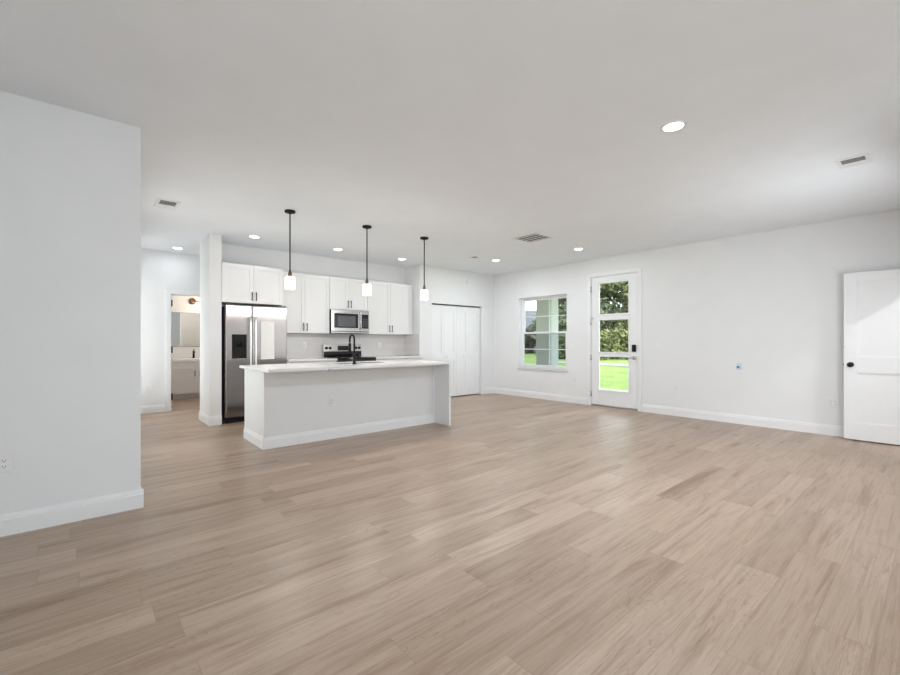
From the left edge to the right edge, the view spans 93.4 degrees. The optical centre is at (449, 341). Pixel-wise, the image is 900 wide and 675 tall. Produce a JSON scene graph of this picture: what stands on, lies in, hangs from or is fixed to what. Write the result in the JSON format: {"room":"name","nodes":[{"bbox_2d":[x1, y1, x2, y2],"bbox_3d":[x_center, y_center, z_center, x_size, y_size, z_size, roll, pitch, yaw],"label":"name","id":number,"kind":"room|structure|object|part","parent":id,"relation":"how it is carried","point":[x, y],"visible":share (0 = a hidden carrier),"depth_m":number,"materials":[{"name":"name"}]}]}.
{"room":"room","nodes":[
{"label":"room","id":0,"kind":"room"},
{"bbox_2d":[0,91,140,514],"bbox_3d":[-4.892,-0.172,4.017,2.799,2.745,4.893,0,0,-41],"label":"wall","id":1,"kind":"structure","parent":0,"point":[70,180],"depth_m":2.82,"materials":[{"name":"white paint"}]},
{"bbox_2d":[0,453,12,473],"bbox_3d":[-2.754,0.755,2.622,0.072,0.116,0.009,0,0,-41],"label":"wall outlet","id":2,"kind":"object","parent":1,"relation":"attached to","point":[6,460],"visible":1,"depth_m":2.63,"materials":[{"name":"white plastic"}]},
{"bbox_2d":[0,458,7,469],"bbox_3d":[-2.752,0.755,2.620,0.032,0.068,0.003,0,0,-41],"label":"receptacle","id":3,"kind":"object","parent":2,"relation":"attached to","point":[3,461],"depth_m":2.62,"materials":[{"name":"white paint"}]},
{"bbox_2d":[0,488,143,536],"bbox_3d":[-4.880,1.134,4.016,2.815,0.132,4.909,0,0,-41],"label":"baseboard","id":4,"kind":"structure","parent":1,"relation":"attached to","point":[54,515],"depth_m":2.81,"materials":[{"name":"white paint"}]},
{"bbox_2d":[141,248,199,405],"bbox_3d":[-3.645,-0.172,8.380,5.011,2.745,0.110,0,0,-41],"label":"wall","id":5,"kind":"structure","parent":0,"point":[161,271],"depth_m":7.19,"materials":[{"name":"white paint"}]},
{"bbox_2d":[147,385,151,391],"bbox_3d":[-5.038,0.790,7.108,0.072,0.116,0.009,0,0,-41],"label":"wall outlet","id":6,"kind":"object","parent":5,"relation":"attached to","point":[149,387],"visible":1,"depth_m":7.11,"materials":[{"name":"white plastic"}]},
{"bbox_2d":[141,404,165,413],"bbox_3d":[-3.553,1.134,8.376,4.875,0.132,0.016,0,0,-41],"label":"baseboard","id":7,"kind":"structure","parent":5,"relation":"attached to","point":[160,407],"depth_m":7.14,"materials":[{"name":"white paint"}]},
{"bbox_2d":[166,289,199,411],"bbox_3d":[-4.551,0.152,7.585,0.894,2.095,0.139,0,0,-41],"label":"door frame","id":8,"kind":"structure","parent":5,"relation":"in","point":[169,302],"depth_m":7.29,"materials":[{"name":"white paint"}]},
{"bbox_2d":[172,295,199,357],"bbox_3d":[-5.001,-0.172,8.680,1.900,2.745,2.110,0,0,-41],"label":"wall","id":9,"kind":"structure","parent":0,"point":[180,303],"depth_m":9.27,"materials":[{"name":"white paint"}]},
{"bbox_2d":[172,312,199,346],"bbox_3d":[-5.657,-0.260,9.368,0.920,0.744,0.012,0,0,-41],"label":"bathroom mirror","id":10,"kind":"object","parent":9,"relation":"attached to","point":[185,326],"visible":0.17,"depth_m":9.27,"materials":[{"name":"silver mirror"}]},
{"bbox_2d":[172,353,199,357],"bbox_3d":[-5.672,0.301,9.339,0.980,0.103,0.015,0,0,-41],"label":"backsplash","id":11,"kind":"structure","parent":9,"relation":"attached to","point":[174,355],"depth_m":9.24,"materials":[{"name":"white stone"}]},
{"bbox_2d":[188,298,199,304],"bbox_3d":[-5.471,-0.846,9.449,0.592,0.222,0.119,0,0,-41],"label":"vanity light","id":12,"kind":"object","parent":9,"relation":"attached to","point":[192,301],"visible":0.37,"depth_m":9.32,"materials":[{"name":"gold metal"}]},
{"bbox_2d":[200,233,493,415],"bbox_3d":[-1.409,-0.172,8.222,5.893,2.745,0.680,0,0,-41],"label":"wall","id":13,"kind":"structure","parent":0,"point":[213,252],"depth_m":7.92,"materials":[{"name":"white paint"}]},
{"bbox_2d":[199,411,221,425],"bbox_3d":[-3.589,1.134,6.343,0.170,0.132,0.696,0,0,-41],"label":"baseboard","id":14,"kind":"structure","parent":13,"relation":"attached to","point":[208,420],"depth_m":6.11,"materials":[{"name":"white paint"}]},
{"bbox_2d":[222,262,282,306],"bbox_3d":[-3.146,-0.863,6.634,0.877,0.575,0.607,0,0,-41],"label":"upper cabinet","id":15,"kind":"object","parent":13,"relation":"attached to","point":[250,285],"visible":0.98,"depth_m":6.42,"materials":[{"name":"white paint"}]},
{"bbox_3d":[-3.143,-0.863,6.295,0.434,0.569,0.020,0,0,-41],"label":"door","id":16,"kind":"part","parent":15,"relation":"part of","materials":[{"name":"white paint"}]},
{"bbox_3d":[-2.812,-0.863,6.579,0.434,0.569,0.020,0,0,-41],"label":"door","id":17,"kind":"part","parent":15,"relation":"part of","materials":[{"name":"white paint"}]},
{"bbox_2d":[276,272,328,333],"bbox_3d":[-2.551,-0.646,7.298,0.888,1.008,0.352,0,0,-41],"label":"upper cabinet","id":18,"kind":"object","parent":13,"relation":"attached to","point":[307,306],"visible":0.77,"depth_m":7.22,"materials":[{"name":"white paint"}]},
{"bbox_3d":[-2.633,-0.646,7.054,0.440,1.002,0.020,0,0,-41],"label":"door","id":19,"kind":"part","parent":18,"relation":"part of","materials":[{"name":"white paint"}]},
{"bbox_3d":[-2.297,-0.646,7.342,0.440,1.002,0.020,0,0,-41],"label":"door","id":20,"kind":"part","parent":18,"relation":"part of","materials":[{"name":"white paint"}]},
{"bbox_2d":[329,276,366,310],"bbox_3d":[-1.928,-0.861,7.832,0.748,0.578,0.352,0,0,-41],"label":"upper cabinet","id":21,"kind":"object","parent":13,"relation":"attached to","point":[344,293],"visible":0.88,"depth_m":7.69,"materials":[{"name":"white paint"}]},
{"bbox_3d":[-1.984,-0.861,7.611,0.370,0.572,0.020,0,0,-41],"label":"door","id":22,"kind":"part","parent":21,"relation":"part of","materials":[{"name":"white paint"}]},
{"bbox_2d":[329,309,368,333],"bbox_3d":[-1.900,-0.358,7.799,0.748,0.419,0.438,0,0,-41],"label":"microwave","id":23,"kind":"object","parent":21,"relation":"attached to","point":[340,321],"visible":1,"depth_m":7.66,"materials":[{"name":"silver metal"}]},
{"bbox_3d":[-1.874,-0.374,7.636,0.572,0.383,0.049,0,0,-41],"label":"door","id":24,"kind":"part","parent":23,"relation":"part of","materials":[{"name":"silver metal"}]},
{"bbox_3d":[-1.581,-0.374,7.868,0.169,0.383,0.020,0,0,-41],"label":"control panel","id":25,"kind":"part","parent":23,"relation":"part of","materials":[{"name":"silver metal"}]},
{"bbox_3d":[-1.701,-0.861,7.853,0.370,0.572,0.020,0,0,-41],"label":"door","id":26,"kind":"part","parent":21,"relation":"part of","materials":[{"name":"white paint"}]},
{"bbox_2d":[287,333,419,357],"bbox_3d":[-1.808,0.072,7.834,2.710,0.435,0.530,0,0,-41],"label":"backsplash","id":27,"kind":"structure","parent":13,"relation":"attached to","point":[391,345],"depth_m":8.26,"materials":[{"name":"white tile"}]},
{"bbox_2d":[367,281,412,334],"bbox_3d":[-1.240,-0.646,8.422,1.062,1.008,0.352,0,0,-41],"label":"upper cabinet","id":28,"kind":"object","parent":13,"relation":"attached to","point":[389,305],"visible":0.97,"depth_m":8.30,"materials":[{"name":"white paint"}]},
{"bbox_3d":[-1.364,-0.646,8.142,0.502,1.002,0.020,0,0,-41],"label":"cabinet door","id":29,"kind":"part","parent":28,"relation":"part of","materials":[{"name":"white paint"}]},
{"bbox_3d":[-0.980,-0.646,8.471,0.502,1.002,0.020,0,0,-41],"label":"cabinet door","id":30,"kind":"part","parent":28,"relation":"part of","materials":[{"name":"white paint"}]},
{"bbox_2d":[432,303,479,395],"bbox_3d":[0.142,0.194,9.216,1.430,1.972,0.066,0,0,-41],"label":"door","id":31,"kind":"structure","parent":13,"relation":"in","point":[455,329],"depth_m":9.27,"materials":[{"name":"white paint"}]},
{"bbox_2d":[481,387,493,393],"bbox_3d":[0.214,1.134,9.207,2.146,0.132,0.016,0,0,-41],"label":"baseboard","id":32,"kind":"structure","parent":13,"relation":"attached to","point":[483,390],"depth_m":9.75,"materials":[{"name":"white paint"}]},
{"bbox_2d":[0,393,899,674],"bbox_3d":[-0.721,1.260,4.519,9.986,0.120,14.000,0,0,-41],"label":"floor","id":33,"kind":"structure","parent":0,"point":[519,535],"depth_m":2.31,"materials":[{"name":"brown wood"}]},
{"bbox_2d":[172,353,199,399],"bbox_3d":[-5.482,0.725,9.118,0.980,0.950,0.599,0,0,-41],"label":"bathroom vanity","id":34,"kind":"object","parent":33,"relation":"on","point":[185,368],"visible":0.56,"depth_m":8.82,"materials":[{"name":"grey paint"}]},
{"bbox_3d":[-5.493,0.830,8.772,0.463,0.500,0.020,0,0,-41],"label":"vanity door","id":35,"kind":"part","parent":34,"relation":"part of","materials":[{"name":"grey paint"}]},
{"bbox_3d":[-5.493,0.482,8.772,0.463,0.184,0.020,0,0,-41],"label":"drawer","id":36,"kind":"part","parent":34,"relation":"part of","materials":[{"name":"grey paint"}]},
{"bbox_3d":[-5.138,0.830,9.075,0.463,0.500,0.020,0,0,-41],"label":"vanity door","id":37,"kind":"part","parent":34,"relation":"part of","materials":[{"name":"grey paint"}]},
{"bbox_2d":[222,303,286,423],"bbox_3d":[-3.080,0.322,6.630,0.884,1.756,0.642,0,0,-41],"label":"refrigerator","id":38,"kind":"object","parent":33,"relation":"on","point":[241,324],"visible":0.72,"depth_m":6.31,"materials":[{"name":"grey metal"}]},
{"bbox_2d":[261,321,273,358],"bbox_3d":[-2.809,-0.021,6.540,0.200,0.585,0.001,0,0,-41],"label":"paper sheet","id":39,"kind":"object","parent":38,"relation":"attached to","point":[267,327],"visible":1,"depth_m":6.54,"materials":[{"name":"white paper"}]},
{"bbox_2d":[287,360,335,363],"bbox_3d":[-2.441,0.762,7.208,0.823,0.876,0.632,0,0,-41],"label":"base cabinet","id":40,"kind":"object","parent":33,"relation":"on","point":[335,360],"visible":0.16,"depth_m":6.97,"materials":[{"name":"white paint"}]},
{"bbox_3d":[-2.420,0.411,6.868,0.407,0.166,0.020,0,0,-41],"label":"drawer","id":41,"kind":"part","parent":40,"relation":"part of","materials":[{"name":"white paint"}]},
{"bbox_2d":[287,357,336,361],"bbox_3d":[-2.440,0.306,7.208,0.825,0.033,0.633,0,0,-41],"label":"countertop","id":42,"kind":"structure","parent":40,"relation":"on","point":[320,358],"depth_m":7.04,"materials":[{"name":"white stone"}]},
{"bbox_3d":[-2.109,0.411,7.135,0.407,0.166,0.020,0,0,-41],"label":"drawer","id":43,"kind":"part","parent":40,"relation":"part of","materials":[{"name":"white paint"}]},
{"bbox_2d":[243,365,434,449],"bbox_3d":[-1.414,0.762,5.797,2.428,0.875,0.826,0,0,-41],"label":"base cabinet","id":44,"kind":"object","parent":33,"relation":"on","point":[282,409],"visible":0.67,"depth_m":5.25,"materials":[{"name":"paint"}]},
{"bbox_2d":[329,397,334,405],"bbox_3d":[-1.457,0.740,5.234,0.072,0.116,0.009,0,0,-41],"label":"wall outlet","id":45,"kind":"object","parent":44,"relation":"attached to","point":[331,399],"visible":1,"depth_m":5.23,"materials":[{"name":"paint"}]},
{"bbox_3d":[-1.408,1.134,5.767,2.398,0.132,0.769,0,0,-41],"label":"island baseboard","id":46,"kind":"part","parent":44,"relation":"part of","materials":[{"name":"white paint"}]},
{"bbox_2d":[239,360,450,425],"bbox_3d":[-1.298,0.747,5.653,2.505,0.906,1.105,0,0,-41],"label":"countertop","id":47,"kind":"structure","parent":44,"relation":"on","point":[442,369],"depth_m":5.94,"materials":[{"name":"white stone"}]},
{"bbox_2d":[348,334,360,363],"bbox_3d":[-1.243,0.098,5.536,0.128,0.392,0.172,0,0,-41],"label":"kitchen faucet","id":48,"kind":"object","parent":47,"relation":"on","point":[349,343],"visible":1,"depth_m":5.46,"materials":[{"name":"black metal"}]},
{"bbox_2d":[335,362,382,363],"bbox_3d":[-1.268,0.408,5.906,0.744,0.224,0.404,0,0,-41],"label":"sink","id":49,"kind":"object","parent":47,"relation":"in","point":[347,362],"visible":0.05,"depth_m":6.10,"materials":[{"name":"silver metal"}]},
{"bbox_2d":[322,344,375,361],"bbox_3d":[-1.812,0.625,7.694,0.756,1.150,0.697,0,0,-41],"label":"range","id":50,"kind":"object","parent":33,"relation":"on","point":[339,351],"visible":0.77,"depth_m":7.77,"materials":[{"name":"silver metal"}]},
{"bbox_2d":[324,356,375,358],"bbox_3d":[-1.813,0.290,7.694,0.756,0.017,0.555,0,0,-41],"label":"cooktop","id":51,"kind":"object","parent":50,"relation":"in","point":[338,357],"depth_m":7.59,"materials":[{"name":"black glass"}]},
{"bbox_2d":[376,358,420,360],"bbox_3d":[-1.149,0.762,8.316,1.054,0.876,0.632,0,0,-41],"label":"base cabinet","id":52,"kind":"object","parent":33,"relation":"on","point":[399,358],"visible":0.12,"depth_m":8.17,"materials":[{"name":"white paint"}]},
{"bbox_2d":[367,355,422,358],"bbox_3d":[-1.148,0.306,8.316,1.058,0.033,0.633,0,0,-41],"label":"countertop","id":53,"kind":"structure","parent":52,"relation":"on","point":[398,356],"depth_m":8.21,"materials":[{"name":"white stone"}]},
{"bbox_3d":[-0.772,0.411,8.280,0.522,0.166,0.020,0,0,-41],"label":"drawer","id":54,"kind":"part","parent":52,"relation":"part of","materials":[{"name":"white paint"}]},
{"bbox_2d":[0,0,899,274],"bbox_3d":[-0.721,-1.645,4.519,9.986,0.200,14.000,0,0,-41],"label":"ceiling","id":55,"kind":"structure","parent":0,"point":[469,127],"depth_m":2.86,"materials":[{"name":"paint"}]},
{"bbox_2d":[153,198,180,210],"bbox_3d":[-3.185,-1.541,4.777,0.215,0.008,0.380,0,0,-41],"label":"ceiling vent","id":56,"kind":"object","parent":55,"relation":"in","point":[160,203],"visible":1,"depth_m":4.77,"materials":[{"name":"white metal"}]},
{"bbox_2d":[248,235,260,237],"bbox_3d":[-2.881,-1.542,6.251,0.178,0.006,0.178,0,0,-41],"label":"recessed light","id":57,"kind":"object","parent":55,"relation":"in","point":[250,236],"visible":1,"depth_m":6.23,"materials":[{"name":"white paint"}]},
{"bbox_2d":[284,209,294,289],"bbox_3d":[-1.891,-1.082,5.016,0.124,0.926,0.124,0,0,-41],"label":"pendant light","id":58,"kind":"object","parent":55,"relation":"hanging from","point":[289,280],"visible":1,"depth_m":5.00,"materials":[{"name":"white glass"}]},
{"bbox_3d":[-1.891,-1.173,5.016,0.015,0.685,0.015,0,0,-41],"label":"rod","id":59,"kind":"part","parent":58,"relation":"part of","materials":[{"name":"black metal"}]},
{"bbox_3d":[-1.891,-0.692,5.016,0.112,0.146,0.112,0,0,-41],"label":"lamp shade","id":60,"kind":"part","parent":58,"relation":"part of","materials":[{"name":"white glass"}]},
{"bbox_2d":[362,225,371,295],"bbox_3d":[-1.112,-1.082,5.685,0.124,0.926,0.124,0,0,-41],"label":"pendant light","id":61,"kind":"object","parent":55,"relation":"hanging from","point":[366,287],"visible":1,"depth_m":5.67,"materials":[{"name":"white glass"}]},
{"bbox_3d":[-1.112,-1.173,5.685,0.015,0.685,0.015,0,0,-41],"label":"rod","id":62,"kind":"part","parent":61,"relation":"part of","materials":[{"name":"black metal"}]},
{"bbox_3d":[-1.112,-0.692,5.685,0.112,0.146,0.112,0,0,-41],"label":"lamp shade","id":63,"kind":"part","parent":61,"relation":"part of","materials":[{"name":"white glass"}]},
{"bbox_2d":[420,237,427,299],"bbox_3d":[-0.383,-1.082,6.309,0.124,0.926,0.124,0,0,-41],"label":"pendant light","id":64,"kind":"object","parent":55,"relation":"hanging from","point":[423,293],"visible":1,"depth_m":6.29,"materials":[{"name":"white glass"}]},
{"bbox_3d":[-0.383,-0.692,6.309,0.112,0.146,0.112,0,0,-41],"label":"lamp shade","id":65,"kind":"part","parent":64,"relation":"part of","materials":[{"name":"white glass"}]},
{"bbox_3d":[-0.383,-1.173,6.309,0.015,0.685,0.015,0,0,-41],"label":"rod","id":66,"kind":"part","parent":64,"relation":"part of","materials":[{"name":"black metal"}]},
{"bbox_2d":[510,232,554,242],"bbox_3d":[1.232,-1.541,6.323,0.460,0.008,0.480,0,0,-41],"label":"ceiling vent","id":67,"kind":"object","parent":55,"relation":"in","point":[532,237],"visible":1,"depth_m":6.30,"materials":[{"name":"white metal"}]},
{"bbox_2d":[660,120,687,132],"bbox_3d":[1.603,-1.542,3.047,0.178,0.006,0.178,0,0,-41],"label":"recessed light","id":68,"kind":"object","parent":55,"relation":"in","point":[676,125],"visible":1,"depth_m":3.04,"materials":[{"name":"white paint"}]},
{"bbox_2d":[663,122,683,130],"bbox_3d":[1.603,-1.540,3.047,0.129,0.001,0.129,0,0,-41],"label":"diffuser","id":69,"kind":"object","parent":68,"relation":"attached to","point":[677,125],"depth_m":3.04,"materials":[{"name":"white plastic"}]},
{"bbox_2d":[835,153,872,169],"bbox_3d":[3.457,-1.541,3.634,0.260,0.008,0.210,0,0,-41],"label":"ceiling vent","id":70,"kind":"object","parent":55,"relation":"in","point":[865,158],"visible":1,"depth_m":3.63,"materials":[{"name":"white metal"}]},
{"bbox_2d":[494,209,899,425],"bbox_3d":[3.010,-0.172,7.715,0.160,2.745,14.000,0,0,-41],"label":"wall","id":71,"kind":"structure","parent":0,"point":[771,303],"depth_m":6.23,"materials":[{"name":"white paint"}]},
{"bbox_2d":[517,294,567,371],"bbox_3d":[1.956,-0.176,8.911,0.175,1.537,1.301,0,0,-41],"label":"window","id":72,"kind":"structure","parent":71,"relation":"in","point":[523,365],"depth_m":9.06,"materials":[{"name":"white plastic"}]},
{"bbox_3d":[1.929,0.581,8.888,0.105,0.022,1.301,0,0,-41],"label":"sill","id":73,"kind":"part","parent":72,"relation":"part of","materials":[{"name":"white paint"}]},
{"bbox_3d":[1.983,0.165,8.934,0.030,0.740,1.141,0,0,-41],"label":"sash","id":74,"kind":"part","parent":72,"relation":"part of","materials":[{"name":"white plastic"}]},
{"bbox_3d":[2.006,-0.534,8.953,0.030,0.758,1.141,0,0,-41],"label":"sash","id":75,"kind":"part","parent":72,"relation":"part of","materials":[{"name":"white plastic"}]},
{"bbox_2d":[587,267,641,411],"bbox_3d":[2.985,-0.034,7.692,0.229,2.468,1.039,0,0,-41],"label":"door","id":76,"kind":"structure","parent":71,"relation":"in","point":[632,399],"depth_m":7.62,"materials":[{"name":"white paint"}]},
{"bbox_2d":[494,387,843,436],"bbox_3d":[3.249,1.134,7.301,0.016,0.132,6.860,0,0,-41],"label":"baseboard","id":77,"kind":"structure","parent":71,"relation":"attached to","point":[832,430],"depth_m":6.38,"materials":[{"name":"white paint"}]},
{"bbox_2d":[736,363,741,368],"bbox_3d":[4.204,0.358,6.177,0.030,0.090,0.068,0,0,-41],"label":"cable plate","id":78,"kind":"object","parent":71,"relation":"attached to","point":[738,365],"visible":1,"depth_m":6.18,"materials":[{"name":"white plastic"}]},
{"bbox_2d":[827,398,838,407],"bbox_3d":[4.878,0.780,5.405,0.009,0.116,0.115,0,0,-41],"label":"wall outlet","id":79,"kind":"object","parent":71,"relation":"attached to","point":[831,402],"visible":1,"depth_m":5.40,"materials":[{"name":"white plastic"}]},
{"bbox_3d":[5.081,-0.173,2.313,3.726,2.745,3.100,0,0,-41],"label":"wall","id":80,"kind":"structure","parent":0,"visible":0},
{"bbox_2d":[843,269,899,444],"bbox_3d":[5.092,0.177,4.935,0.167,2.018,0.774,0,0,-41],"label":"door","id":81,"kind":"structure","parent":80,"relation":"in","point":[871,347],"depth_m":5.02,"materials":[{"name":"white paint"}]},
{"bbox_3d":[4.887,0.280,5.174,0.167,0.062,0.062,0,0,-41],"label":"knob","id":82,"kind":"part","parent":81,"relation":"part of","materials":[{"name":"black metal"}]},
{"label":"outside","id":83,"kind":"structure","parent":0,"visible":0},
{"bbox_2d":[525,349,627,389],"bbox_3d":[7.056,1.510,45.554,190.000,0.300,180.000,0,0,-41],"label":"lawn","id":84,"kind":"structure","parent":83,"point":[611,377],"depth_m":18.62,"materials":[{"name":"green plant"}]},
{"bbox_2d":[525,327,535,353],"bbox_3d":[8.162,-0.150,48.985,4.137,3.410,3.155,0,0,-27],"label":"bushy shrub","id":85,"kind":"object","parent":84,"relation":"on","point":[530,343],"visible":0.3,"depth_m":48.48,"materials":[{"name":"green plant"}]},
{"bbox_2d":[525,310,558,351],"bbox_3d":[9.582,-1.590,60.681,17.600,5.900,13.000,0,0,-21],"label":"house","id":86,"kind":"structure","parent":84,"relation":"on","point":[529,314],"depth_m":55.82,"materials":[{"name":"beige paint"}]},
{"bbox_2d":[530,298,566,340],"bbox_3d":[11.537,-2.532,47.552,5.077,7.994,4.823,0,0,4],"label":"broadleaf tree","id":87,"kind":"object","parent":84,"relation":"on","point":[562,309],"visible":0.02,"depth_m":46.51,"materials":[{"name":"green plant"}]},
{"bbox_2d":[558,334,565,358],"bbox_3d":[8.702,0.354,33.053,2.758,2.273,2.103,0,0,45],"label":"bushy shrub","id":88,"kind":"object","parent":84,"relation":"on","point":[561,341],"visible":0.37,"depth_m":32.46,"materials":[{"name":"green plant"}]},
{"bbox_2d":[558,297,620,337],"bbox_3d":[12.331,-3.505,39.516,6.028,9.992,6.346,0,0,-32],"label":"broadleaf tree","id":89,"kind":"object","parent":84,"relation":"on","point":[562,322],"visible":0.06,"depth_m":38.07,"materials":[{"name":"green plant"}]},
{"bbox_2d":[600,328,614,359],"bbox_3d":[11.192,0.228,32.040,2.268,2.565,2.833,0,0,25],"label":"bushy shrub","id":90,"kind":"object","parent":84,"relation":"on","point":[605,335],"visible":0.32,"depth_m":31.54,"materials":[{"name":"green plant"}]},
{"bbox_2d":[600,282,627,351],"bbox_3d":[19.077,-4.475,50.906,7.919,12.072,7.551,0,0,33],"label":"broadleaf tree","id":91,"kind":"object","parent":84,"relation":"on","point":[606,290],"visible":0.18,"depth_m":49.32,"materials":[{"name":"green plant"}]},
{"bbox_2d":[606,281,627,333],"bbox_3d":[18.664,-3.714,40.451,6.566,10.498,6.886,0,0,44],"label":"broadleaf tree","id":92,"kind":"object","parent":84,"relation":"on","point":[623,291],"visible":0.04,"depth_m":39.88,"materials":[{"name":"green plant"}]},
{"bbox_2d":[606,327,627,359],"bbox_3d":[13.628,0.114,32.612,3.116,2.822,2.495,0,0,-29],"label":"bushy shrub","id":93,"kind":"object","parent":84,"relation":"on","point":[621,339],"visible":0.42,"depth_m":32.22,"materials":[{"name":"green plant"}]},
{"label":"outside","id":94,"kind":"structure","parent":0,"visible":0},
{"bbox_2d":[558,361,627,366],"bbox_3d":[11.847,1.340,21.675,2.200,0.040,15.500,0,0,-41],"label":"driveway","id":95,"kind":"structure","parent":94,"point":[561,362],"depth_m":24.36,"materials":[{"name":"concrete"}]},
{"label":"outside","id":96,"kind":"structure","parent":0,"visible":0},
{"bbox_2d":[600,388,627,391],"bbox_3d":[2.621,1.295,10.608,3.014,0.130,6.500,0,0,-41],"label":"floor","id":97,"kind":"structure","parent":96,"point":[600,388],"depth_m":10.88,"materials":[{"name":"concrete"}]},
{"bbox_2d":[536,299,557,365],"bbox_3d":[2.651,-0.160,11.583,0.480,2.780,0.480,0,0,-41],"label":"porch column","id":98,"kind":"structure","parent":97,"relation":"on","point":[547,308],"depth_m":11.42,"materials":[{"name":"grey paint"}]},
{"bbox_3d":[2.816,-0.160,11.444,0.330,2.780,0.024,0,0,-41],"label":"column panel","id":99,"kind":"part","parent":98,"relation":"part of","materials":[{"name":"white paint"}]}
]}

